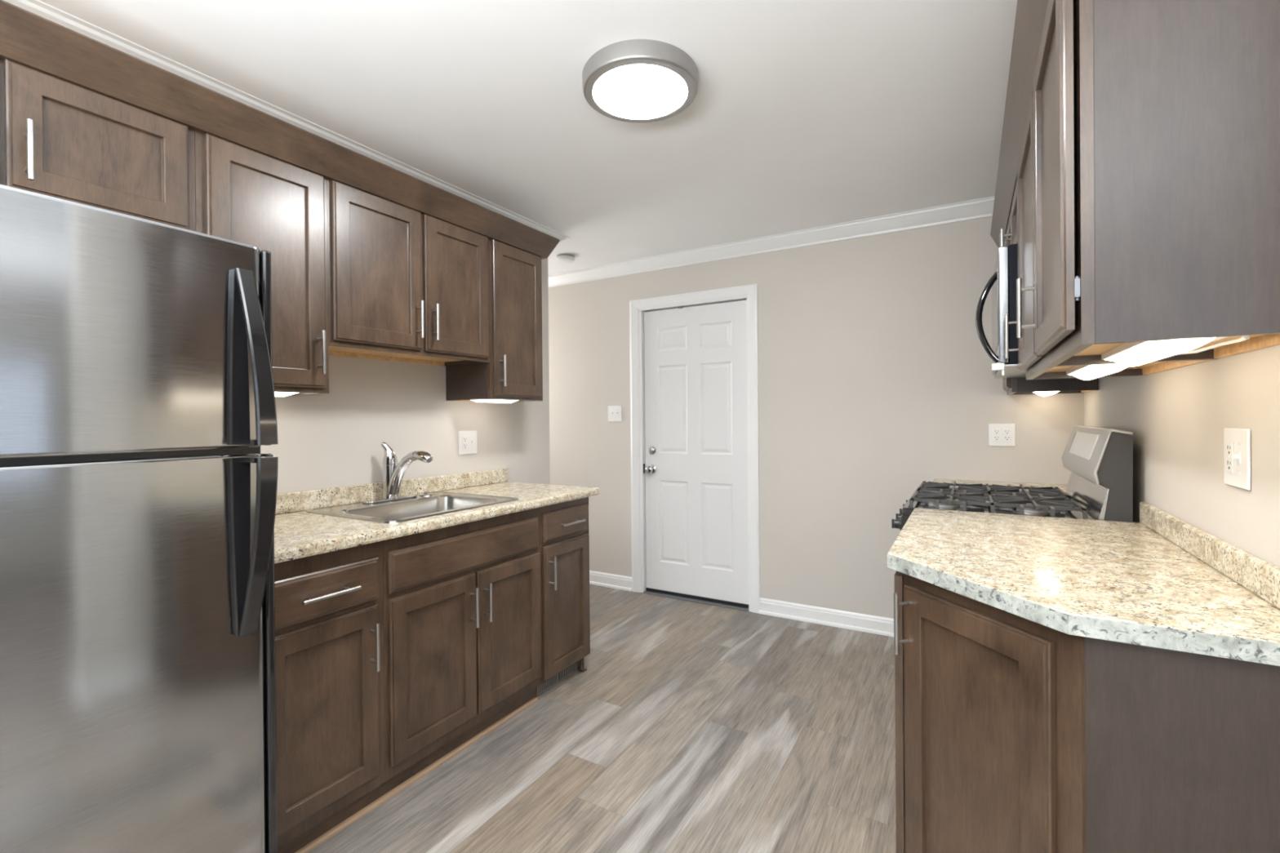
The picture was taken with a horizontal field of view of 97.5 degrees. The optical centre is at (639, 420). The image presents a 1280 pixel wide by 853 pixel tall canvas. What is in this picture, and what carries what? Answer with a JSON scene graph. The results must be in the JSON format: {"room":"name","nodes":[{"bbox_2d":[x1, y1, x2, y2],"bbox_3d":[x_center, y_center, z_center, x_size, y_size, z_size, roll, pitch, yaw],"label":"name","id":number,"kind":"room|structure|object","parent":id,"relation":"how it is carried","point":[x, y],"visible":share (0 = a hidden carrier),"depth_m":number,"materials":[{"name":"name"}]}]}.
{"room":"kitchen","nodes":[
{"label":"kitchen","id":0,"kind":"room"},
{"bbox_2d":[260,257,550,493],"bbox_3d":[-2.665,0.080,1.645,1.737,2.400,5.335,0,0,30],"label":"wall","id":1,"kind":"structure","parent":0,"point":[332,439],"depth_m":2.58,"materials":[{"name":"beige paint"}]},
{"bbox_2d":[0,57,195,231],"bbox_3d":[-1.607,-0.703,1.380,0.363,0.350,0.764,0,0,30],"label":"upper cabinet","id":2,"kind":"object","parent":1,"relation":"attached to","point":[60,138],"visible":0.78,"depth_m":1.45,"materials":[{"name":"brown wood"}]},
{"bbox_2d":[194,129,328,395],"bbox_3d":[-1.311,-0.489,1.881,0.363,0.788,0.392,0,0,30],"label":"upper cabinet","id":3,"kind":"object","parent":1,"relation":"attached to","point":[245,195],"visible":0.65,"depth_m":1.85,"materials":[{"name":"brown wood"}]},
{"bbox_2d":[274,391,297,396],"bbox_3d":[-1.328,-0.098,1.893,0.100,0.028,0.320,0,0,30],"label":"light","id":4,"kind":"object","parent":3,"relation":"attached to","point":[277,393],"visible":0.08,"depth_m":1.97,"materials":[{"name":"white plastic"}]},
{"bbox_2d":[4,0,569,241],"bbox_3d":[-2.607,-1.081,1.641,1.853,0.080,5.406,0,0,30],"label":"trim","id":5,"kind":"structure","parent":1,"relation":"attached to","point":[38,7],"depth_m":1.94,"materials":[{"name":"white paint"}]},
{"bbox_2d":[275,468,507,515],"bbox_3d":[-1.151,0.311,2.485,0.019,0.076,1.578,0,0,30],"label":"backsplash","id":6,"kind":"structure","parent":1,"relation":"attached to","point":[291,502],"depth_m":2.44,"materials":[{"name":"stone"}]},
{"bbox_2d":[326,178,489,365],"bbox_3d":[-1.016,-0.580,2.384,0.363,0.615,0.774,0,0,30],"label":"upper cabinet","id":7,"kind":"object","parent":1,"relation":"attached to","point":[406,284],"visible":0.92,"depth_m":2.25,"materials":[{"name":"brown wood"}]},
{"bbox_2d":[0,0,559,259],"bbox_3d":[-1.345,-0.907,1.815,0.376,0.106,2.982,0,0,30],"label":"crown molding","id":8,"kind":"structure","parent":7,"relation":"attached to","point":[28,38],"depth_m":1.67,"materials":[{"name":"brown wood"}]},
{"bbox_2d":[458,431,476,454],"bbox_3d":[-0.894,0.114,2.927,0.017,0.122,0.122,0,0,30],"label":"outlet","id":9,"kind":"object","parent":1,"relation":"attached to","point":[467,439],"visible":1,"depth_m":2.92,"materials":[{"name":"white plastic"}]},
{"bbox_2d":[462,436,467,448],"bbox_3d":[-0.907,0.114,2.908,0.002,0.066,0.033,0,0,30],"label":"receptacle","id":10,"kind":"object","parent":9,"relation":"attached to","point":[464,439],"depth_m":2.91,"materials":[{"name":"grey plastic"}]},
{"bbox_2d":[445,238,542,401],"bbox_3d":[-0.723,-0.498,2.882,0.363,0.788,0.379,0,0,30],"label":"upper cabinet","id":11,"kind":"object","parent":1,"relation":"attached to","point":[514,370],"visible":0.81,"depth_m":2.77,"materials":[{"name":"brown wood"}]},
{"bbox_2d":[471,399,519,403],"bbox_3d":[-0.748,-0.107,2.880,0.100,0.028,0.310,0,0,30],"label":"light","id":12,"kind":"object","parent":11,"relation":"attached to","point":[498,401],"visible":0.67,"depth_m":2.85,"materials":[{"name":"white plastic"}]},
{"bbox_2d":[39,0,1017,274],"bbox_3d":[0.333,-1.191,0.382,8.600,0.100,6.615,0,0,30],"label":"ceiling","id":13,"kind":"structure","parent":0,"point":[802,114],"depth_m":1.97,"materials":[{"name":"white paint"}]},
{"bbox_2d":[556,253,574,263],"bbox_3d":[-0.518,-1.128,3.907,0.126,0.038,0.126,0,0,30],"label":"smoke detector","id":14,"kind":"object","parent":13,"relation":"attached to","point":[562,258],"visible":1,"depth_m":3.87,"materials":[{"name":"white plastic"}]},
{"bbox_2d":[582,39,697,122],"bbox_3d":[0.001,-1.112,1.869,0.384,0.064,0.384,0,0,30],"label":"ceiling light","id":15,"kind":"object","parent":13,"relation":"attached to","point":[633,80],"visible":1,"depth_m":1.79,"materials":[{"name":"silver metal"}]},
{"bbox_2d":[593,64,687,118],"bbox_3d":[0.001,-1.088,1.869,0.312,0.016,0.312,0,0,30],"label":"diffuser","id":16,"kind":"object","parent":15,"relation":"attached to","point":[620,91],"depth_m":1.84,"materials":[{"name":"white"}]},
{"bbox_2d":[306,584,896,852],"bbox_3d":[0.354,1.299,0.392,8.600,0.080,6.615,0,0,30],"label":"floor","id":17,"kind":"structure","parent":0,"point":[688,726],"depth_m":2.11,"materials":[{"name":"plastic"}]},
{"bbox_2d":[0,184,278,852],"bbox_3d":[-1.387,0.419,1.233,0.821,1.678,0.771,0,0,30],"label":"refrigerator","id":18,"kind":"object","parent":17,"relation":"on","point":[138,491],"visible":1,"depth_m":1.15,"materials":[{"name":"silver metal"}]},
{"bbox_2d":[274,540,385,852],"bbox_3d":[-1.172,0.828,1.814,0.657,0.874,0.385,0,0,30],"label":"base cabinet","id":19,"kind":"object","parent":17,"relation":"on","point":[329,606],"visible":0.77,"depth_m":1.67,"materials":[{"name":"brown wood"}]},
{"bbox_2d":[294,697,537,852],"bbox_3d":[-0.758,1.254,2.024,0.014,0.013,1.160,0,0,30],"label":"trim","id":20,"kind":"structure","parent":17,"relation":"on","point":[331,833],"depth_m":1.94,"materials":[{"name":"brown"}]},
{"bbox_2d":[379,507,541,797],"bbox_3d":[-0.878,0.824,2.315,0.657,0.874,0.774,0,0,30],"label":"base cabinet","id":21,"kind":"object","parent":17,"relation":"on","point":[462,611],"visible":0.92,"depth_m":2.09,"materials":[{"name":"brown wood"}]},
{"bbox_2d":[274,468,599,563],"bbox_3d":[-0.882,0.329,2.330,0.638,0.114,1.584,0,0,30],"label":"countertop","id":22,"kind":"structure","parent":21,"relation":"on","point":[298,533],"depth_m":2.17,"materials":[{"name":"stone"}]},
{"bbox_2d":[361,442,433,503],"bbox_3d":[-1.011,0.217,2.402,0.245,0.253,0.256,0,0,30],"label":"faucet","id":23,"kind":"object","parent":22,"relation":"on","point":[393,473],"visible":1,"depth_m":2.42,"materials":[{"name":"silver metal"}]},
{"bbox_2d":[306,491,518,523],"bbox_3d":[-0.911,0.432,2.311,0.536,0.181,0.648,0,0,30],"label":"sink","id":24,"kind":"object","parent":22,"relation":"in","point":[442,502],"visible":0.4,"depth_m":2.39,"materials":[{"name":"silver metal"}]},
{"bbox_2d":[416,492,435,497],"bbox_3d":[-0.967,0.333,2.531,0.081,0.016,0.081,0,0,30],"label":"strainer","id":25,"kind":"object","parent":24,"relation":"on","point":[425,494],"visible":1,"depth_m":2.52,"materials":[{"name":"silver metal"}]},
{"bbox_2d":[535,497,590,697],"bbox_3d":[-0.585,0.820,2.813,0.657,0.875,0.379,0,0,30],"label":"base cabinet","id":26,"kind":"object","parent":17,"relation":"on","point":[564,531],"visible":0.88,"depth_m":2.65,"materials":[{"name":"brown wood"}]},
{"bbox_2d":[537,662,577,696],"bbox_3d":[-0.393,1.221,2.683,0.004,0.066,0.300,0,0,30],"label":"air register","id":27,"kind":"object","parent":26,"relation":"attached to","point":[572,668],"visible":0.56,"depth_m":2.67,"materials":[{"name":"silver metal"}]},
{"bbox_2d":[893,570,905,852],"bbox_3d":[1.127,0.810,1.633,0.696,0.874,0.800,0,0,30],"label":"base cabinet","id":28,"kind":"object","parent":17,"relation":"on","point":[898,577],"visible":0.06,"depth_m":1.44,"materials":[{"name":"brown wood"}]},
{"bbox_2d":[891,425,1133,531],"bbox_3d":[1.476,0.618,2.335,0.742,1.188,0.760,0,0,30],"label":"gas range","id":29,"kind":"object","parent":17,"relation":"on","point":[1100,486],"visible":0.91,"depth_m":2.08,"materials":[{"name":"grey metal"}]},
{"bbox_2d":[902,486,1094,519],"bbox_3d":[1.471,0.346,2.335,0.617,0.032,0.760,0,0,30],"label":"cooktop","id":30,"kind":"object","parent":29,"relation":"in","point":[908,508],"depth_m":2.14,"materials":[{"name":"black metal"}]},
{"bbox_2d":[893,573,1279,852],"bbox_3d":[0.896,0.814,1.195,0.651,0.875,0.444,0,0,30],"label":"base cabinet","id":31,"kind":"object","parent":17,"relation":"on","point":[1022,735],"visible":0.87,"depth_m":1.02,"materials":[{"name":"brown wood"}]},
{"bbox_2d":[887,502,1279,666],"bbox_3d":[1.047,0.320,1.477,0.673,0.106,1.141,0,0,30],"label":"countertop","id":32,"kind":"structure","parent":31,"relation":"on","point":[1163,581],"depth_m":1.20,"materials":[{"name":"stone"}]},
{"bbox_3d":[1.813,0.799,2.801,0.696,0.874,0.371,0,0,30],"label":"base cabinet","id":33,"kind":"object","parent":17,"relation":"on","visible":0},
{"bbox_2d":[933,479,1067,493],"bbox_3d":[1.826,0.342,2.789,0.659,0.038,0.374,0,0,30],"label":"countertop","id":34,"kind":"structure","parent":33,"relation":"on","point":[1062,486],"depth_m":2.88,"materials":[{"name":"stone"}]},
{"bbox_2d":[548,216,1084,618],"bbox_3d":[1.907,0.035,3.049,8.400,2.400,0.160,0,0,30],"label":"wall","id":35,"kind":"structure","parent":0,"point":[877,382],"depth_m":3.38,"materials":[{"name":"beige paint"}]},
{"bbox_2d":[608,405,622,421],"bbox_3d":[-0.191,-0.053,4.178,0.118,0.118,0.017,0,0,30],"label":"light switch","id":36,"kind":"object","parent":35,"relation":"attached to","point":[614,411],"visible":1,"depth_m":4.18,"materials":[{"name":"white plastic"}]},
{"bbox_2d":[629,284,759,613],"bbox_3d":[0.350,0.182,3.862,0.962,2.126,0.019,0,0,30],"label":"trim","id":37,"kind":"structure","parent":35,"relation":"attached to","point":[750,291],"depth_m":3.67,"materials":[{"name":"white paint"}]},
{"bbox_2d":[643,299,748,608],"bbox_3d":[0.362,0.217,3.875,0.797,2.044,0.112,0,0,30],"label":"door","id":38,"kind":"structure","parent":35,"relation":"in","point":[695,465],"depth_m":3.87,"materials":[{"name":"white paint"}]},
{"bbox_2d":[643,591,748,611],"bbox_3d":[0.390,1.240,3.901,0.795,0.010,0.106,0,0,30],"label":"threshold","id":39,"kind":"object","parent":35,"relation":"attached to","point":[644,592],"depth_m":3.85,"materials":[{"name":"grey metal"}]},
{"bbox_2d":[589,570,893,637],"bbox_3d":[0.007,1.198,4.071,3.875,0.098,0.022,0,0,30],"label":"baseboard","id":40,"kind":"structure","parent":35,"relation":"attached to","point":[874,624],"depth_m":3.45,"materials":[{"name":"white paint"}]},
{"bbox_2d":[547,195,995,287],"bbox_3d":[-0.332,-1.104,2.719,4.685,0.080,2.660,0,0,30],"label":"trim","id":41,"kind":"structure","parent":35,"relation":"attached to","point":[983,207],"depth_m":3.46,"materials":[{"name":"white paint"}]},
{"bbox_2d":[988,423,1015,446],"bbox_3d":[1.905,0.075,2.952,0.118,0.118,0.009,0,0,30],"label":"outlet","id":42,"kind":"object","parent":35,"relation":"attached to","point":[999,434],"visible":1,"depth_m":2.95,"materials":[{"name":"white plastic"}]},
{"bbox_2d":[992,428,1000,441],"bbox_3d":[1.884,0.075,2.962,0.033,0.066,0.002,0,0,30],"label":"receptacle","id":43,"kind":"object","parent":42,"relation":"attached to","point":[996,432],"depth_m":2.96,"materials":[{"name":"grey plastic"}]},
{"bbox_2d":[1003,428,1010,441],"bbox_3d":[1.924,0.075,2.939,0.033,0.066,0.002,0,0,30],"label":"receptacle","id":44,"kind":"object","parent":42,"relation":"attached to","point":[1006,432],"depth_m":2.94,"materials":[{"name":"grey plastic"}]},
{"bbox_2d":[1084,345,1279,568],"bbox_3d":[1.600,0.043,1.638,0.120,2.400,2.585,0,0,30],"label":"wall","id":45,"kind":"structure","parent":0,"point":[1177,419],"depth_m":1.35,"materials":[{"name":"beige paint"}]},
{"bbox_2d":[1000,180,1017,246],"bbox_3d":[1.649,-0.770,2.220,0.376,0.278,0.764,0,0,30],"label":"upper cabinet","id":46,"kind":"object","parent":45,"relation":"attached to","point":[1011,231],"visible":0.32,"depth_m":2.24,"materials":[{"name":"brown wood"}]},
{"bbox_2d":[975,244,1026,378],"bbox_3d":[1.608,-0.395,2.239,0.467,0.463,0.772,0,0,30],"label":"microwave","id":47,"kind":"object","parent":46,"relation":"attached to","point":[1002,282],"visible":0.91,"depth_m":2.00,"materials":[{"name":"silver metal"}]},
{"bbox_2d":[990,0,1048,247],"bbox_3d":[1.435,-0.931,1.870,0.388,0.106,2.336,0,0,30],"label":"crown molding","id":48,"kind":"structure","parent":46,"relation":"attached to","point":[1030,15],"depth_m":1.61,"materials":[{"name":"brown wood"}]},
{"bbox_2d":[996,235,1098,395],"bbox_3d":[1.939,-0.525,2.712,0.376,0.778,0.374,0,0,30],"label":"upper cabinet","id":49,"kind":"object","parent":45,"relation":"attached to","point":[1021,385],"visible":0.22,"depth_m":2.56,"materials":[{"name":"brown wood"}]},
{"bbox_2d":[1031,391,1060,396],"bbox_3d":[1.966,-0.139,2.692,0.114,0.036,0.325,0,0,30],"label":"light","id":50,"kind":"object","parent":49,"relation":"attached to","point":[1048,393],"visible":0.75,"depth_m":2.62,"materials":[{"name":"white plastic"}]},
{"bbox_2d":[1004,90,1215,379],"bbox_3d":[1.301,-0.523,1.631,0.382,0.762,0.605,0,0,30],"label":"upper cabinet","id":51,"kind":"object","parent":45,"relation":"attached to","point":[1035,366],"visible":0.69,"depth_m":1.73,"materials":[{"name":"brown wood"}]},
{"bbox_2d":[1066,364,1129,380],"bbox_3d":[1.332,-0.145,1.614,0.114,0.036,0.485,0,0,30],"label":"light","id":52,"kind":"object","parent":51,"relation":"attached to","point":[1086,372],"visible":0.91,"depth_m":1.56,"materials":[{"name":"white plastic"}]},
{"bbox_2d":[1016,0,1279,366],"bbox_3d":[1.015,-0.519,1.147,0.384,0.762,0.517,0,0,30],"label":"upper cabinet","id":53,"kind":"object","parent":45,"relation":"attached to","point":[1157,122],"visible":0.98,"depth_m":0.94,"materials":[{"name":"brown wood"}]},
{"bbox_2d":[1101,335,1250,366],"bbox_3d":[1.057,-0.141,1.112,0.148,0.036,0.491,0,0,30],"label":"light","id":54,"kind":"object","parent":53,"relation":"attached to","point":[1131,353],"visible":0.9,"depth_m":1.07,"materials":[{"name":"white plastic"}]},
{"bbox_2d":[1139,502,1279,609],"bbox_3d":[1.329,0.299,1.312,0.019,0.068,1.140,0,0,30],"label":"backsplash","id":55,"kind":"structure","parent":45,"relation":"attached to","point":[1259,576],"depth_m":1.23,"materials":[{"name":"stone"}]},
{"bbox_2d":[1223,427,1250,490],"bbox_3d":[1.256,0.078,1.188,0.017,0.124,0.124,0,0,30],"label":"outlet","id":56,"kind":"object","parent":45,"relation":"attached to","point":[1237,442],"visible":1,"depth_m":1.17,"materials":[{"name":"white plastic"}]},
{"bbox_2d":[1226,441,1233,472],"bbox_3d":[1.270,0.078,1.207,0.002,0.066,0.033,0,0,30],"label":"receptacle","id":57,"kind":"object","parent":56,"relation":"attached to","point":[1229,445],"depth_m":1.20,"materials":[{"name":"grey plastic"}]},
{"bbox_2d":[1231,452,1240,464],"bbox_3d":[1.242,0.078,1.169,0.012,0.024,0.010,0,0,30],"label":"toggle switch","id":58,"kind":"object","parent":56,"relation":"attached to","point":[1237,456],"depth_m":1.17,"materials":[{"name":"white plastic"}]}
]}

